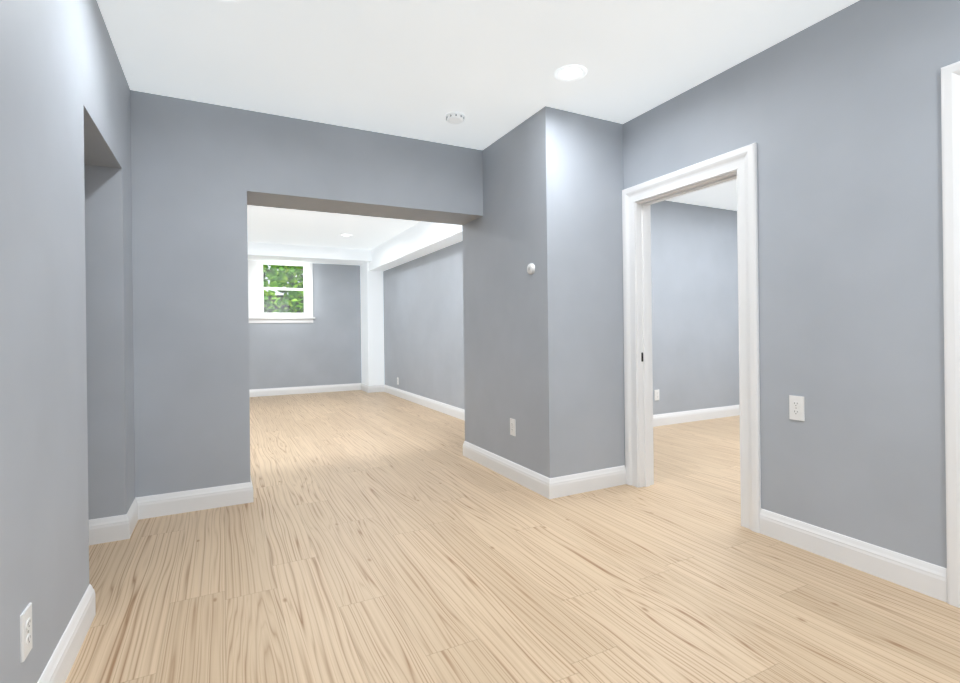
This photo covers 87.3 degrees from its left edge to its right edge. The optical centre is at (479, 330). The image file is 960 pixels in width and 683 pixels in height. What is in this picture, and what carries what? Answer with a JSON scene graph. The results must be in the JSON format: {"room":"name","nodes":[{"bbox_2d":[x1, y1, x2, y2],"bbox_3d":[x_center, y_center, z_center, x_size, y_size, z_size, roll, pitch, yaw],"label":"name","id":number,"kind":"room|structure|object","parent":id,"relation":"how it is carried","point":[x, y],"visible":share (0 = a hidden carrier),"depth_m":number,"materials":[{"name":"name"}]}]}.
{"room":"empty finished basement","nodes":[
{"label":"empty finished basement","id":0,"kind":"room"},
{"bbox_2d":[248,221,462,384],"bbox_3d":[-2.496,-0.140,5.984,4.020,2.441,5.274,-1,0,-27],"label":"soffit beam","id":1,"kind":"structure","parent":0,"point":[420,239],"depth_m":8.27,"materials":[{"name":"white paint"}]},
{"bbox_2d":[97,0,858,249],"bbox_3d":[0.530,-1.448,4.523,8.600,0.100,11.050,-1,0,-27],"label":"ceiling","id":2,"kind":"structure","parent":0,"point":[417,69],"depth_m":2.57,"materials":[{"name":"white paint"}]},
{"bbox_2d":[218,0,236,1],"bbox_3d":[-1.052,-1.375,2.020,0.176,0.006,0.176,-1,0,-27],"label":"recessed light","id":3,"kind":"object","parent":2,"relation":"in","point":[227,0],"visible":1,"depth_m":2.10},
{"bbox_2d":[446,112,464,123],"bbox_3d":[-0.161,-1.372,3.263,0.124,0.035,0.124,-1,0,-27],"label":"smoke detector","id":4,"kind":"object","parent":2,"relation":"attached to","point":[455,117],"visible":1,"depth_m":3.23,"materials":[{"name":"grey plastic"}]},
{"bbox_2d":[554,65,586,81],"bbox_3d":[0.492,-1.394,2.733,0.176,0.006,0.176,-1,0,-27],"label":"recessed light","id":5,"kind":"object","parent":2,"relation":"in","point":[568,73],"visible":1,"depth_m":2.73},
{"bbox_2d":[0,0,959,682],"bbox_3d":[0.534,-0.177,4.545,8.340,2.441,10.840,-1,0,-27],"label":"wall","id":6,"kind":"structure","parent":0,"point":[140,356],"depth_m":2.59,"materials":[{"name":"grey paint"}]},
{"bbox_2d":[20,602,31,662],"bbox_3d":[-1.141,0.759,1.268,0.008,0.115,0.070,-1,0,-27],"label":"outlet","id":7,"kind":"object","parent":6,"relation":"attached to","point":[25,632],"visible":1,"depth_m":1.25,"materials":[{"name":"white plastic"}]},
{"bbox_2d":[37,584,95,682],"bbox_3d":[-0.574,0.995,0.177,0.015,0.124,3.849,-1,0,-27],"label":"baseboard","id":8,"kind":"structure","parent":6,"relation":"attached to","point":[59,665],"depth_m":1.60,"materials":[{"name":"white wood"}]},
{"bbox_2d":[89,507,136,544],"bbox_3d":[-2.214,1.015,2.388,0.916,0.124,0.015,-1,0,-27],"label":"baseboard","id":9,"kind":"structure","parent":6,"relation":"attached to","point":[120,527],"depth_m":2.56,"materials":[{"name":"white wood"}]},
{"bbox_2d":[130,479,253,520],"bbox_3d":[-1.683,1.009,2.994,0.612,0.124,0.015,-1,0,-27],"label":"baseboard","id":10,"kind":"structure","parent":6,"relation":"attached to","point":[151,506],"depth_m":2.98,"materials":[{"name":"white wood"}]},
{"bbox_2d":[248,260,314,322],"bbox_3d":[-3.446,-0.703,8.484,1.260,1.157,0.145,-1,0,-27],"label":"window","id":11,"kind":"structure","parent":6,"relation":"in","point":[256,305],"depth_m":8.46,"materials":[{"name":"white wood"}]},
{"bbox_2d":[249,383,360,396],"bbox_3d":[-3.792,1.034,8.266,3.710,0.124,0.015,-1,0,-27],"label":"baseboard","id":12,"kind":"structure","parent":6,"relation":"attached to","point":[354,386],"depth_m":8.65,"materials":[{"name":"white wood"}]},
{"bbox_2d":[361,383,368,392],"bbox_3d":[-2.026,1.013,8.870,0.015,0.124,0.475,-1,0,-27],"label":"baseboard","id":13,"kind":"structure","parent":6,"relation":"attached to","point":[364,387],"depth_m":8.85,"materials":[{"name":"white wood"}]},
{"bbox_2d":[381,385,464,420],"bbox_3d":[-0.587,0.995,6.675,0.015,0.124,4.774,-1,0,-27],"label":"baseboard","id":14,"kind":"structure","parent":6,"relation":"attached to","point":[459,413],"depth_m":6.93,"materials":[{"name":"white wood"}]},
{"bbox_2d":[463,441,552,498],"bbox_3d":[0.149,0.986,3.679,0.015,0.124,1.260,-1,0,-27],"label":"baseboard","id":15,"kind":"structure","parent":6,"relation":"attached to","point":[534,481],"depth_m":3.52,"materials":[{"name":"white wood"}]},
{"bbox_2d":[510,418,515,435],"bbox_3d":[0.228,0.677,3.524,0.008,0.115,0.070,-1,0,-27],"label":"outlet","id":16,"kind":"object","parent":6,"relation":"attached to","point":[513,427],"visible":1,"depth_m":3.51,"materials":[{"name":"white plastic"}]},
{"bbox_2d":[527,263,534,274],"bbox_3d":[0.330,-0.401,3.284,0.022,0.072,0.072,-1,0,-27],"label":"thermostat","id":17,"kind":"object","parent":6,"relation":"attached to","point":[531,268],"visible":0.98,"depth_m":3.27,"materials":[{"name":"white plastic"}]},
{"bbox_2d":[553,465,625,498],"bbox_3d":[0.722,0.979,3.272,0.589,0.124,0.015,-1,0,-27],"label":"baseboard","id":18,"kind":"structure","parent":6,"relation":"attached to","point":[567,485],"depth_m":3.26,"materials":[{"name":"white wood"}]},
{"bbox_2d":[654,389,658,400],"bbox_3d":[1.902,0.694,5.404,0.070,0.115,0.008,-1,0,-27],"label":"outlet","id":19,"kind":"object","parent":6,"relation":"attached to","point":[656,394],"visible":1,"depth_m":5.40,"materials":[{"name":"white plastic"}]},
{"bbox_2d":[622,143,760,532],"bbox_3d":[1.258,0.040,3.023,0.157,1.990,0.957,-1,0,-27],"label":"door frame","id":20,"kind":"structure","parent":6,"relation":"attached to","point":[738,164],"depth_m":2.99,"materials":[{"name":"white wood"}]},
{"bbox_2d":[653,405,739,426],"bbox_3d":[2.970,0.952,4.270,4.039,0.124,3.000,-1,0,-27],"label":"baseboard","id":21,"kind":"structure","parent":6,"relation":"attached to","point":[690,416],"depth_m":5.66,"materials":[{"name":"white wood"}]},
{"bbox_2d":[789,395,804,420],"bbox_3d":[1.511,0.371,2.404,0.008,0.115,0.070,-1,0,-27],"label":"outlet","id":22,"kind":"object","parent":6,"relation":"attached to","point":[796,408],"visible":1,"depth_m":2.40,"materials":[{"name":"white plastic"}]},
{"bbox_2d":[759,508,946,601],"bbox_3d":[1.600,0.969,2.236,0.015,0.124,0.745,-1,0,-27],"label":"baseboard","id":23,"kind":"structure","parent":6,"relation":"attached to","point":[920,576],"depth_m":2.16,"materials":[{"name":"white wood"}]},
{"bbox_2d":[941,61,959,607],"bbox_3d":[1.974,0.016,1.478,0.022,2.020,0.956,-1,0,-27],"label":"door frame","id":24,"kind":"structure","parent":6,"relation":"attached to","point":[950,103],"depth_m":1.88,"materials":[{"name":"white wood"}]},
{"bbox_2d":[65,390,959,682],"bbox_3d":[0.561,1.093,4.523,8.600,0.100,11.050,-1,0,-27],"label":"floor","id":25,"kind":"structure","parent":0,"point":[375,538],"depth_m":2.09,"materials":[{"name":"brown wood"}]},
{"label":"outside","id":26,"kind":"structure","parent":0,"visible":0},
{"bbox_2d":[265,265,302,294],"bbox_3d":[-8.306,-5.949,20.445,28.000,12.000,0.100,-1,0,-27],"label":"sky","id":27,"kind":"structure","parent":26,"point":[277,293],"depth_m":20.39,"materials":[{"name":"white"}]},
{"bbox_3d":[-5.785,0.071,14.575,15.000,0.100,12.780,-1,0,-27],"label":"ground","id":28,"kind":"structure","parent":26,"visible":0},
{"bbox_2d":[263,265,303,312],"bbox_3d":[-5.702,-1.588,11.376,8.925,3.232,5.842,-1,0,-27],"label":"tree","id":29,"kind":"object","parent":28,"relation":"on","point":[278,279],"depth_m":10.10,"materials":[{"name":"green plant"}]},
{"bbox_2d":[264,295,303,312],"bbox_3d":[-5.605,-0.482,14.211,15.000,1.000,0.400,-1,0,-27],"label":"wall","id":30,"kind":"structure","parent":28,"relation":"on","point":[275,306],"depth_m":13.99,"materials":[{"name":"grey"}]}
]}

